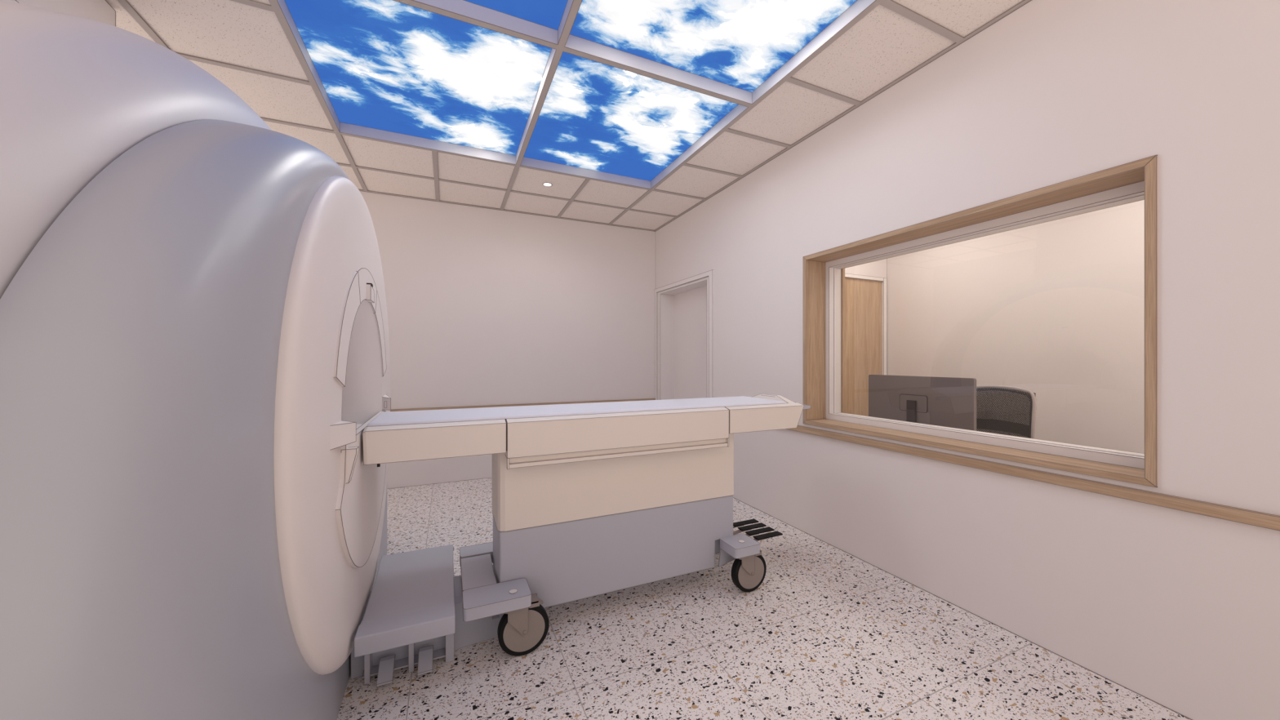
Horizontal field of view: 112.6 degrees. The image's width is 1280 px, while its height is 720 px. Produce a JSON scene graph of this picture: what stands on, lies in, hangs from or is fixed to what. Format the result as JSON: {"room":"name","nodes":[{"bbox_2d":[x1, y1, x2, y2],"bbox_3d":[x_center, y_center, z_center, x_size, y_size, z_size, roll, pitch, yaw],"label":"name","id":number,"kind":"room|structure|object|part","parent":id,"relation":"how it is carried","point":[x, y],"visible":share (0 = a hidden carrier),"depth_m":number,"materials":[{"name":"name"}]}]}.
{"room":"radiology room","nodes":[
{"label":"radiology room","id":0,"kind":"room"},
{"bbox_2d":[360,191,655,488],"bbox_3d":[-2.067,-0.226,4.576,5.570,3.071,0.102,0,0,-24],"label":"wall","id":1,"kind":"structure","parent":0,"point":[485,306],"depth_m":4.77,"materials":[{"name":"white paint"}]},
{"bbox_2d":[390,398,655,411],"bbox_3d":[-2.149,0.531,4.474,5.139,0.045,0.021,0,0,-24],"label":"trim","id":2,"kind":"structure","parent":1,"relation":"attached to","point":[643,399],"depth_m":4.79,"materials":[{"name":"brown wood"}]},
{"bbox_2d":[105,0,1022,230],"bbox_3d":[-0.832,-1.681,1.569,5.148,0.021,6.398,0,0,-24],"label":"ceiling","id":3,"kind":"structure","parent":0,"point":[885,45],"depth_m":2.78,"materials":[{"name":"tile"}]},
{"bbox_2d":[8,0,115,26],"bbox_3d":[-2.677,-1.340,1.403,0.852,0.641,1.017,0,0,-24],"label":"duct","id":4,"kind":"object","parent":3,"relation":"attached to","point":[100,11],"visible":0.18,"depth_m":1.85,"materials":[{"name":"white"}]},
{"bbox_2d":[276,0,556,164],"bbox_3d":[-1.324,-1.699,2.706,1.262,0.078,1.494,0,0,-24],"label":"light panel","id":5,"kind":"object","parent":3,"relation":"attached to","point":[387,70],"visible":0.97,"depth_m":2.58,"materials":[{"name":"blue plastic"}]},
{"bbox_2d":[411,0,573,44],"bbox_3d":[-0.701,-1.699,1.323,1.262,0.078,1.489,0,0,-24],"label":"light panel","id":6,"kind":"object","parent":3,"relation":"attached to","point":[545,20],"visible":1,"depth_m":2.12,"materials":[{"name":"blue plastic"}]},
{"bbox_2d":[464,0,567,30],"bbox_3d":[-0.701,-1.737,1.323,1.252,0.001,1.478,0,0,-24],"label":"picture","id":7,"kind":"object","parent":6,"relation":"on","point":[548,13],"depth_m":2.11},
{"bbox_2d":[542,182,552,186],"bbox_3d":[-0.884,-1.667,4.076,0.094,0.004,0.094,0,0,-24],"label":"recessed light","id":8,"kind":"object","parent":3,"relation":"in","point":[545,184],"visible":1,"depth_m":4.08,"materials":[{"name":"metal"}]},
{"bbox_2d":[116,0,1031,231],"bbox_3d":[-0.832,-1.665,1.569,5.150,0.015,6.400,0,0,-24],"label":"ceiling grid","id":9,"kind":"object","parent":3,"relation":"attached to","point":[273,6],"depth_m":2.60,"materials":[{"name":"metal"}]},
{"bbox_2d":[520,51,748,188],"bbox_3d":[-0.155,-1.699,3.233,1.251,0.078,1.494,0,0,-24],"label":"light panel","id":10,"kind":"object","parent":3,"relation":"attached to","point":[597,120],"visible":0.9,"depth_m":3.14,"materials":[{"name":"blue plastic"}]},
{"bbox_2d":[564,0,875,104],"bbox_3d":[0.468,-1.699,1.851,1.251,0.078,1.489,0,0,-24],"label":"light panel","id":11,"kind":"object","parent":3,"relation":"attached to","point":[740,50],"visible":0.98,"depth_m":2.28,"materials":[{"name":"plastic"}]},
{"bbox_2d":[336,477,1190,719],"bbox_3d":[-0.732,1.359,1.614,5.570,0.100,6.600,0,0,-24],"label":"floor","id":12,"kind":"structure","parent":0,"point":[827,633],"depth_m":1.86,"materials":[{"name":"stone"}]},
{"bbox_2d":[0,0,391,719],"bbox_3d":[-2.035,0.164,1.510,1.909,2.290,3.120,0,0,-24],"label":"scanner","id":13,"kind":"object","parent":12,"relation":"on","point":[195,360],"visible":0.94,"depth_m":0.77,"materials":[{"name":"white plastic"}]},
{"bbox_3d":[-1.049,-0.124,1.519,0.029,0.436,0.407,0,0,-24],"label":"bore trim","id":14,"kind":"part","parent":13,"relation":"part of","materials":[{"name":"white plastic"}]},
{"bbox_3d":[-1.204,0.573,1.884,0.026,0.580,1.158,0,0,-24],"label":"panel","id":15,"kind":"part","parent":13,"relation":"part of","materials":[{"name":"white plastic"}]},
{"bbox_3d":[-1.212,-0.307,1.880,0.029,0.170,0.484,0,0,-24],"label":"bore trim","id":16,"kind":"part","parent":13,"relation":"part of","materials":[{"name":"white plastic"}]},
{"bbox_3d":[-1.375,-0.124,2.242,0.029,0.436,0.407,0,0,-24],"label":"bore trim","id":17,"kind":"part","parent":13,"relation":"part of","materials":[{"name":"white plastic"}]},
{"bbox_2d":[351,544,545,687],"bbox_3d":[-0.873,1.165,2.033,0.804,0.289,0.724,0,0,-24],"label":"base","id":18,"kind":"object","parent":12,"relation":"on","point":[412,615],"visible":0.88,"depth_m":1.83,"materials":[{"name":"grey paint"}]},
{"bbox_3d":[-1.129,1.202,1.785,0.021,0.215,0.143,0,0,-24],"label":"support plate","id":19,"kind":"part","parent":18,"relation":"part of","materials":[{"name":"grey paint"}]},
{"bbox_3d":[-0.977,1.283,1.811,0.336,0.009,0.051,0,0,-24],"label":"foot rail","id":20,"kind":"part","parent":18,"relation":"part of","materials":[{"name":"grey paint"}]},
{"bbox_3d":[-1.039,1.057,1.958,0.339,0.072,0.724,0,0,-24],"label":"step plate","id":21,"kind":"part","parent":18,"relation":"part of","materials":[{"name":"grey paint"}]},
{"bbox_3d":[-0.986,1.202,1.849,0.021,0.215,0.143,0,0,-24],"label":"support plate","id":22,"kind":"part","parent":18,"relation":"part of","materials":[{"name":"grey paint"}]},
{"bbox_3d":[-0.851,1.202,1.910,0.035,0.215,0.143,0,0,-24],"label":"support plate","id":23,"kind":"part","parent":18,"relation":"part of","materials":[{"name":"grey paint"}]},
{"bbox_2d":[362,393,810,656],"bbox_3d":[-0.107,0.771,2.373,2.374,1.077,0.665,0,0,-24],"label":"table","id":24,"kind":"object","parent":12,"relation":"on","point":[592,499],"visible":1,"depth_m":2.13,"materials":[{"name":"beige paint"}]},
{"bbox_3d":[-0.828,1.048,2.313,0.275,0.052,0.129,0,0,-24],"label":"caster arm","id":25,"kind":"part","parent":24,"relation":"part of","materials":[{"name":"blue paint"}]},
{"bbox_3d":[-0.788,1.049,2.072,0.145,0.046,0.331,0,0,-24],"label":"cross plate","id":26,"kind":"part","parent":24,"relation":"part of","materials":[{"name":"blue paint"}]},
{"bbox_3d":[-0.627,1.048,1.868,0.275,0.052,0.161,0,0,-24],"label":"caster arm","id":27,"kind":"part","parent":24,"relation":"part of","materials":[{"name":"blue paint"}]},
{"bbox_3d":[-0.176,0.266,2.348,2.202,0.020,0.411,0,0,-24],"label":"mattress","id":28,"kind":"part","parent":24,"relation":"part of","materials":[{"name":"fabric"}]},
{"bbox_3d":[-0.049,0.476,2.139,1.173,0.020,0.014,0,0,-24],"label":"grip rail","id":29,"kind":"part","parent":24,"relation":"part of","materials":[{"name":"beige paint"}]},
{"bbox_3d":[0.564,1.055,2.416,0.173,0.053,0.161,0,0,-24],"label":"caster arm","id":30,"kind":"part","parent":24,"relation":"part of","materials":[{"name":"blue paint"}]},
{"bbox_3d":[0.861,0.253,2.807,0.060,0.041,0.396,0,0,-24],"label":"push handle","id":31,"kind":"part","parent":24,"relation":"part of","materials":[{"name":"beige paint"}]},
{"bbox_3d":[1.016,0.297,2.655,0.093,0.033,0.032,0,0,-24],"label":"release lever","id":32,"kind":"part","parent":24,"relation":"part of","materials":[{"name":"blue paint"}]},
{"bbox_2d":[844,258,886,278],"bbox_3d":[1.990,-0.226,4.377,1.665,3.070,0.100,0,0,-24],"label":"wall","id":33,"kind":"structure","parent":0,"point":[875,268],"depth_m":4.53,"materials":[{"name":"white paint"}]},
{"bbox_2d":[844,273,886,416],"bbox_3d":[2.195,0.217,4.442,1.014,2.187,0.072,0,0,-24],"label":"door","id":34,"kind":"structure","parent":33,"relation":"in","point":[865,296],"depth_m":4.50,"materials":[{"name":"brown wood"}]},
{"bbox_2d":[655,0,1279,719],"bbox_3d":[1.660,-0.226,2.693,0.323,3.071,6.400,0,0,-24],"label":"wall","id":35,"kind":"structure","parent":0,"point":[1178,610],"depth_m":1.82,"materials":[{"name":"white paint"}]},
{"bbox_2d":[654,269,713,399],"bbox_3d":[0.586,0.202,4.989,0.274,2.217,1.332,0,0,-24],"label":"door","id":36,"kind":"structure","parent":35,"relation":"in","point":[684,308],"depth_m":5.22,"materials":[{"name":"white paint"}]},
{"bbox_2d":[803,155,1157,487],"bbox_3d":[1.758,-0.144,2.497,0.355,1.281,1.768,0,0,-24],"label":"window frame","id":37,"kind":"structure","parent":35,"relation":"in","point":[824,272],"depth_m":2.25,"materials":[{"name":"brown wood"}]},
{"bbox_3d":[1.909,-0.144,2.565,0.024,1.281,1.766,0,0,-24],"label":"casing","id":38,"kind":"part","parent":37,"relation":"part of","materials":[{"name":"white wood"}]},
{"bbox_3d":[1.870,-0.144,2.547,0.057,1.243,1.748,0,0,-24],"label":"glazing frame","id":39,"kind":"part","parent":37,"relation":"part of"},
{"bbox_2d":[785,425,1279,531],"bbox_3d":[1.780,0.531,2.015,0.021,0.045,5.067,0,0,-24],"label":"trim","id":40,"kind":"structure","parent":35,"relation":"attached to","point":[1255,518],"depth_m":1.79,"materials":[{"name":"brown wood"}]},
{"bbox_2d":[886,200,1144,453],"bbox_3d":[3.659,-0.226,2.580,0.101,3.070,4.551,0,0,-24],"label":"wall","id":41,"kind":"structure","parent":0,"point":[1054,310],"depth_m":3.40,"materials":[{"name":"white paint"}]},
{"bbox_3d":[2.566,1.359,3.101,1.665,0.100,6.600,0,0,-24],"label":"floor","id":42,"kind":"structure","parent":0,"visible":0},
{"bbox_2d":[976,385,1036,438],"bbox_3d":[2.434,0.751,3.099,0.625,1.115,0.585,0,0,-24],"label":"office chair","id":43,"kind":"object","parent":42,"relation":"on","point":[1020,429],"visible":0.44,"depth_m":3.11,"materials":[{"name":"black fabric"}]},
{"bbox_3d":[2.226,0.937,2.729,0.660,0.745,2.400,0,0,-24],"label":"desk","id":44,"kind":"object","parent":42,"relation":"on","visible":0},
{"bbox_2d":[868,374,976,431],"bbox_3d":[1.942,0.342,3.018,0.180,0.442,0.740,0,0,-24],"label":"monitor","id":45,"kind":"object","parent":44,"relation":"on","point":[946,402],"visible":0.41,"depth_m":2.96,"materials":[{"name":"plastic"}]},
{"bbox_3d":[1.942,0.313,3.035,0.002,0.112,0.192,0,0,-24],"label":"mount plate","id":46,"kind":"part","parent":45,"relation":"part of","materials":[{"name":"plastic"}]}
]}

